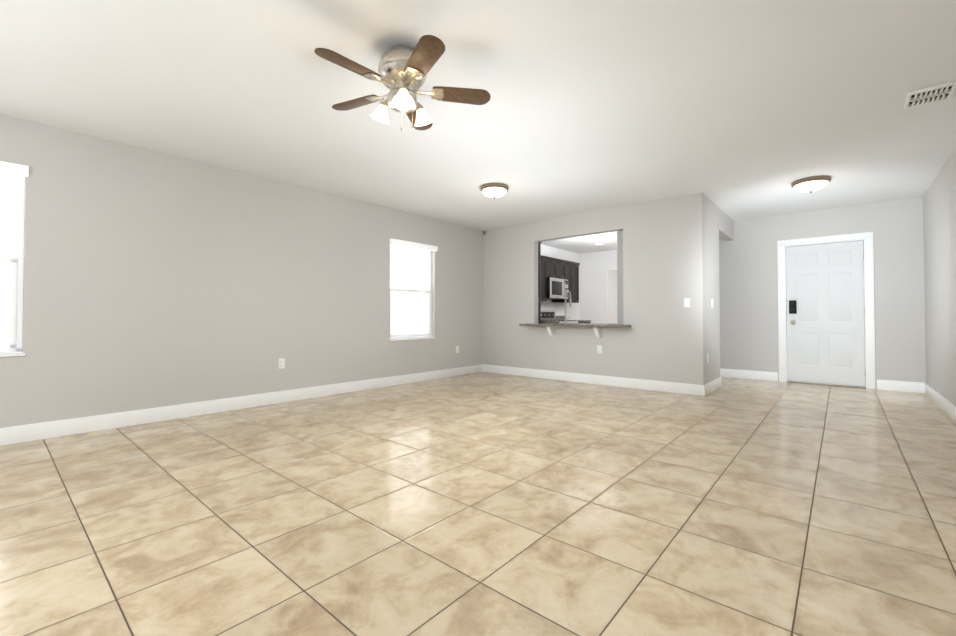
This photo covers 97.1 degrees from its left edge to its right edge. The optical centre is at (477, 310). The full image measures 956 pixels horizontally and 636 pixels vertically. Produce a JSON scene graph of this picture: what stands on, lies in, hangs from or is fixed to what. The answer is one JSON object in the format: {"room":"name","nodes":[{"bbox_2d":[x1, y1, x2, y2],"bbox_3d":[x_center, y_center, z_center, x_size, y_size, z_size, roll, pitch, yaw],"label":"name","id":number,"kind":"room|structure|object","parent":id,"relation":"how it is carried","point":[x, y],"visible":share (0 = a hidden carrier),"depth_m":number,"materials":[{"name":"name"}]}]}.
{"room":"empty living room","nodes":[
{"label":"empty living room","id":0,"kind":"room"},
{"bbox_2d":[0,114,483,427],"bbox_3d":[-2.737,-0.219,4.435,0.150,2.550,8.761,-1,-1,41],"label":"wall","id":1,"kind":"structure","parent":0,"point":[152,278],"depth_m":4.22,"materials":[{"name":"paint"}]},
{"bbox_2d":[0,351,24,356],"bbox_3d":[-3.892,0.338,3.010,0.097,0.034,0.901,-1,-1,41],"label":"window sill","id":2,"kind":"structure","parent":1,"relation":"attached to","point":[9,354],"depth_m":3.27,"materials":[{"name":"white stone"}]},
{"bbox_2d":[0,161,28,351],"bbox_3d":[-3.896,-0.405,3.026,0.165,1.473,0.901,-1,-1,41],"label":"window","id":3,"kind":"structure","parent":1,"relation":"in","point":[12,196],"depth_m":3.34,"materials":[{"name":"white glass"}]},
{"bbox_2d":[0,364,483,445],"bbox_3d":[-2.664,0.987,4.373,0.016,0.135,8.491,-1,-1,41],"label":"baseboard","id":4,"kind":"structure","parent":1,"relation":"attached to","point":[34,432],"depth_m":4.19,"materials":[{"name":"white wood"}]},
{"bbox_2d":[278,358,284,368],"bbox_3d":[-2.258,0.613,4.856,0.009,0.115,0.072,-1,-1,41],"label":"electrical outlet plate","id":5,"kind":"object","parent":1,"relation":"attached to","point":[281,363],"depth_m":4.85,"materials":[{"name":"white plastic"}]},
{"bbox_2d":[389,336,435,340],"bbox_3d":[-0.992,0.427,6.377,0.097,0.034,0.901,-1,-1,41],"label":"window sill","id":6,"kind":"structure","parent":1,"relation":"attached to","point":[411,338],"depth_m":6.33,"materials":[{"name":"white wood"}]},
{"bbox_2d":[390,238,437,337],"bbox_3d":[-0.997,-0.297,6.393,0.165,1.438,0.901,-1,-1,41],"label":"window","id":7,"kind":"structure","parent":1,"relation":"in","point":[410,284],"depth_m":6.44,"materials":[{"name":"white glass"}]},
{"bbox_2d":[0,372,955,635],"bbox_3d":[1.453,1.122,4.791,6.308,0.120,15.100,-1,-1,41],"label":"floor","id":8,"kind":"structure","parent":0,"point":[486,504],"depth_m":2.08,"materials":[{"name":"tile"}]},
{"bbox_2d":[538,242,541,322],"bbox_3d":[0.768,-0.103,7.930,0.599,2.430,0.655,-1,-1,41],"label":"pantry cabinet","id":9,"kind":"object","parent":8,"relation":"on","point":[539,282],"visible":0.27,"depth_m":7.95,"materials":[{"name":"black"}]},
{"bbox_2d":[541,320,552,322],"bbox_3d":[1.106,0.678,8.278,0.640,0.880,0.362,-1,-1,41],"label":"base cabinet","id":10,"kind":"object","parent":8,"relation":"on","point":[542,321],"depth_m":8.13,"materials":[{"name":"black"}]},
{"bbox_2d":[541,310,577,322],"bbox_3d":[1.669,0.552,8.860,0.680,1.110,0.751,-1,-1,41],"label":"range","id":11,"kind":"object","parent":8,"relation":"on","point":[548,314],"visible":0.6,"depth_m":9.02,"materials":[{"name":"silver metal"}]},
{"bbox_2d":[0,0,955,253],"bbox_3d":[1.453,-1.548,4.834,6.308,0.120,15.100,-1,-1,41],"label":"ceiling","id":12,"kind":"structure","parent":0,"point":[734,110],"depth_m":2.98,"materials":[{"name":"paint"}]},
{"bbox_2d":[314,35,490,130],"bbox_3d":[-0.476,-1.277,2.469,1.013,0.498,0.984,-1,-1,41],"label":"ceiling fan","id":13,"kind":"object","parent":12,"relation":"hanging from","point":[403,70],"visible":1,"depth_m":2.41,"materials":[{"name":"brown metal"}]},
{"bbox_2d":[480,183,508,198],"bbox_3d":[0.198,-1.409,5.081,0.340,0.148,0.340,-1,-1,41],"label":"ceiling light","id":14,"kind":"object","parent":12,"relation":"attached to","point":[494,190],"visible":1,"depth_m":4.98,"materials":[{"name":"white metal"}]},
{"bbox_2d":[791,175,830,192],"bbox_3d":[3.818,-1.413,4.841,0.360,0.148,0.360,-1,-1,41],"label":"ceiling light","id":15,"kind":"object","parent":12,"relation":"attached to","point":[811,184],"visible":1,"depth_m":4.74,"materials":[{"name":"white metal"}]},
{"bbox_2d":[904,81,955,108],"bbox_3d":[3.164,-1.506,2.957,0.234,0.024,0.260,-1,-1,41],"label":"ceiling vent","id":16,"kind":"object","parent":12,"relation":"in","point":[935,93],"visible":1,"depth_m":2.94,"materials":[{"name":"white metal"}]},
{"bbox_2d":[541,232,617,323],"bbox_3d":[1.493,-0.185,6.576,3.450,2.550,0.004,-1,-1,41],"label":"wall","id":17,"kind":"structure","parent":0,"point":[597,303],"depth_m":6.36,"materials":[{"name":"paint"}]},
{"bbox_2d":[541,255,548,300],"bbox_3d":[1.157,-0.642,8.582,0.350,0.910,0.364,-1,-1,41],"label":"upper cabinet","id":18,"kind":"object","parent":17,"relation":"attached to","point":[544,259],"depth_m":8.54,"materials":[{"name":"black wood"}]},
{"bbox_2d":[549,257,556,277],"bbox_3d":[1.418,-0.882,8.889,0.350,0.420,0.436,-1,-1,41],"label":"upper cabinet","id":19,"kind":"object","parent":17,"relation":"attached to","point":[551,267],"depth_m":8.79,"materials":[{"name":"black wood"}]},
{"bbox_2d":[547,277,567,299],"bbox_3d":[1.567,-0.453,8.964,0.466,0.425,0.749,-1,-1,41],"label":"microwave","id":20,"kind":"object","parent":19,"relation":"attached to","point":[557,288],"visible":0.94,"depth_m":8.78,"materials":[{"name":"silver plastic"}]},
{"bbox_2d":[556,316,564,319],"bbox_3d":[1.401,0.166,9.106,0.019,0.099,1.990,-1,-1,41],"label":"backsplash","id":21,"kind":"structure","parent":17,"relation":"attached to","point":[557,317],"depth_m":9.66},
{"bbox_2d":[557,259,564,278],"bbox_3d":[1.626,-0.878,9.130,0.350,0.420,0.437,-1,-1,41],"label":"upper cabinet","id":22,"kind":"object","parent":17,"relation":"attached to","point":[560,263],"depth_m":9.04,"materials":[{"name":"black wood"}]},
{"bbox_2d":[551,260,572,302],"bbox_3d":[1.889,-0.628,9.431,0.350,0.910,0.369,-1,-1,41],"label":"upper cabinet","id":23,"kind":"object","parent":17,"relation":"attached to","point":[568,264],"depth_m":9.33,"materials":[{"name":"black wood"}]},
{"bbox_2d":[573,263,579,302],"bbox_3d":[2.054,-0.625,9.624,0.350,0.910,0.374,-1,-1,41],"label":"upper cabinet","id":24,"kind":"object","parent":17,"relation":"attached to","point":[575,265],"depth_m":9.55,"materials":[{"name":"black wood"}]},
{"bbox_2d":[484,192,707,384],"bbox_3d":[1.498,-0.186,6.490,3.571,2.550,0.120,-1,-1,41],"label":"wall","id":25,"kind":"structure","parent":0,"point":[662,245],"depth_m":5.90,"materials":[{"name":"paint"}]},
{"bbox_2d":[519,290,630,337],"bbox_3d":[1.538,0.380,6.710,2.010,1.425,1.040,-1,-1,41],"label":"countertop","id":26,"kind":"structure","parent":25,"relation":"attached to","point":[597,327],"depth_m":6.40,"materials":[{"name":"stone"}]},
{"bbox_2d":[564,290,571,323],"bbox_3d":[1.498,-0.056,6.883,0.133,0.547,0.219,-1,-1,41],"label":"faucet","id":27,"kind":"object","parent":26,"relation":"on","point":[570,300],"depth_m":6.86,"materials":[{"name":"silver metal"}]},
{"bbox_2d":[484,364,707,395],"bbox_3d":[1.472,1.020,6.406,3.557,0.135,0.020,-1,-1,41],"label":"baseboard","id":28,"kind":"structure","parent":25,"relation":"attached to","point":[672,387],"depth_m":6.07,"materials":[{"name":"white wood"}]},
{"bbox_2d":[597,345,601,353],"bbox_3d":[1.769,0.574,6.158,0.072,0.115,0.009,-1,-1,41],"label":"electrical outlet plate","id":29,"kind":"object","parent":25,"relation":"attached to","point":[599,348],"depth_m":6.15,"materials":[{"name":"white plastic"}]},
{"bbox_2d":[684,298,689,306],"bbox_3d":[2.671,-0.095,5.392,0.072,0.115,0.011,-1,-1,41],"label":"switch plate","id":30,"kind":"object","parent":25,"relation":"attached to","point":[686,302],"depth_m":5.39,"materials":[{"name":"white plastic"}]},
{"bbox_2d":[708,198,739,382],"bbox_3d":[3.501,-0.191,6.150,0.150,2.550,1.920,-1,-1,41],"label":"wall","id":31,"kind":"structure","parent":0,"point":[723,320],"depth_m":6.80,"materials":[{"name":"paint"}]},
{"bbox_2d":[707,376,723,393],"bbox_3d":[3.140,1.008,5.629,0.016,0.135,0.930,-1,-1,41],"label":"baseboard","id":32,"kind":"structure","parent":31,"relation":"attached to","point":[715,384],"depth_m":5.65,"materials":[{"name":"white wood"}]},
{"bbox_2d":[736,197,923,388],"bbox_3d":[4.491,-0.183,6.648,3.499,2.550,0.120,-1,-1,41],"label":"wall","id":33,"kind":"structure","parent":0,"point":[894,225],"depth_m":5.79,"materials":[{"name":"paint"}]},
{"bbox_2d":[720,368,777,380],"bbox_3d":[3.900,1.031,7.048,1.816,0.135,0.016,-1,-1,41],"label":"baseboard","id":34,"kind":"structure","parent":33,"relation":"attached to","point":[732,373],"depth_m":6.69,"materials":[{"name":"white wood"}]},
{"bbox_2d":[786,240,865,386],"bbox_3d":[5.017,0.048,6.121,0.880,2.031,0.118,-1,-1,41],"label":"door","id":35,"kind":"structure","parent":33,"relation":"in","point":[825,313],"depth_m":6.12,"materials":[{"name":"white wood"}]},
{"bbox_2d":[777,232,875,388],"bbox_3d":[5.044,0.007,6.159,1.078,2.154,0.139,-1,-1,41],"label":"door frame","id":36,"kind":"structure","parent":33,"relation":"attached to","point":[870,306],"depth_m":5.95,"materials":[{"name":"white wood"}]},
{"bbox_2d":[877,380,923,392],"bbox_3d":[5.585,1.007,5.597,0.433,0.135,0.016,-1,-1,41],"label":"baseboard","id":37,"kind":"structure","parent":33,"relation":"attached to","point":[916,387],"depth_m":5.58,"materials":[{"name":"white wood"}]},
{"bbox_2d":[920,148,955,405],"bbox_3d":[2.379,-0.268,1.399,0.150,2.550,10.834,-1,-1,41],"label":"wall","id":38,"kind":"structure","parent":0,"point":[938,203],"depth_m":4.57,"materials":[{"name":"paint"}]},
{"bbox_2d":[924,383,955,421],"bbox_3d":[2.326,0.940,1.445,0.016,0.135,10.564,-1,-1,41],"label":"baseboard","id":39,"kind":"structure","parent":38,"relation":"attached to","point":[942,402],"depth_m":4.52,"materials":[{"name":"white wood"}]}
]}

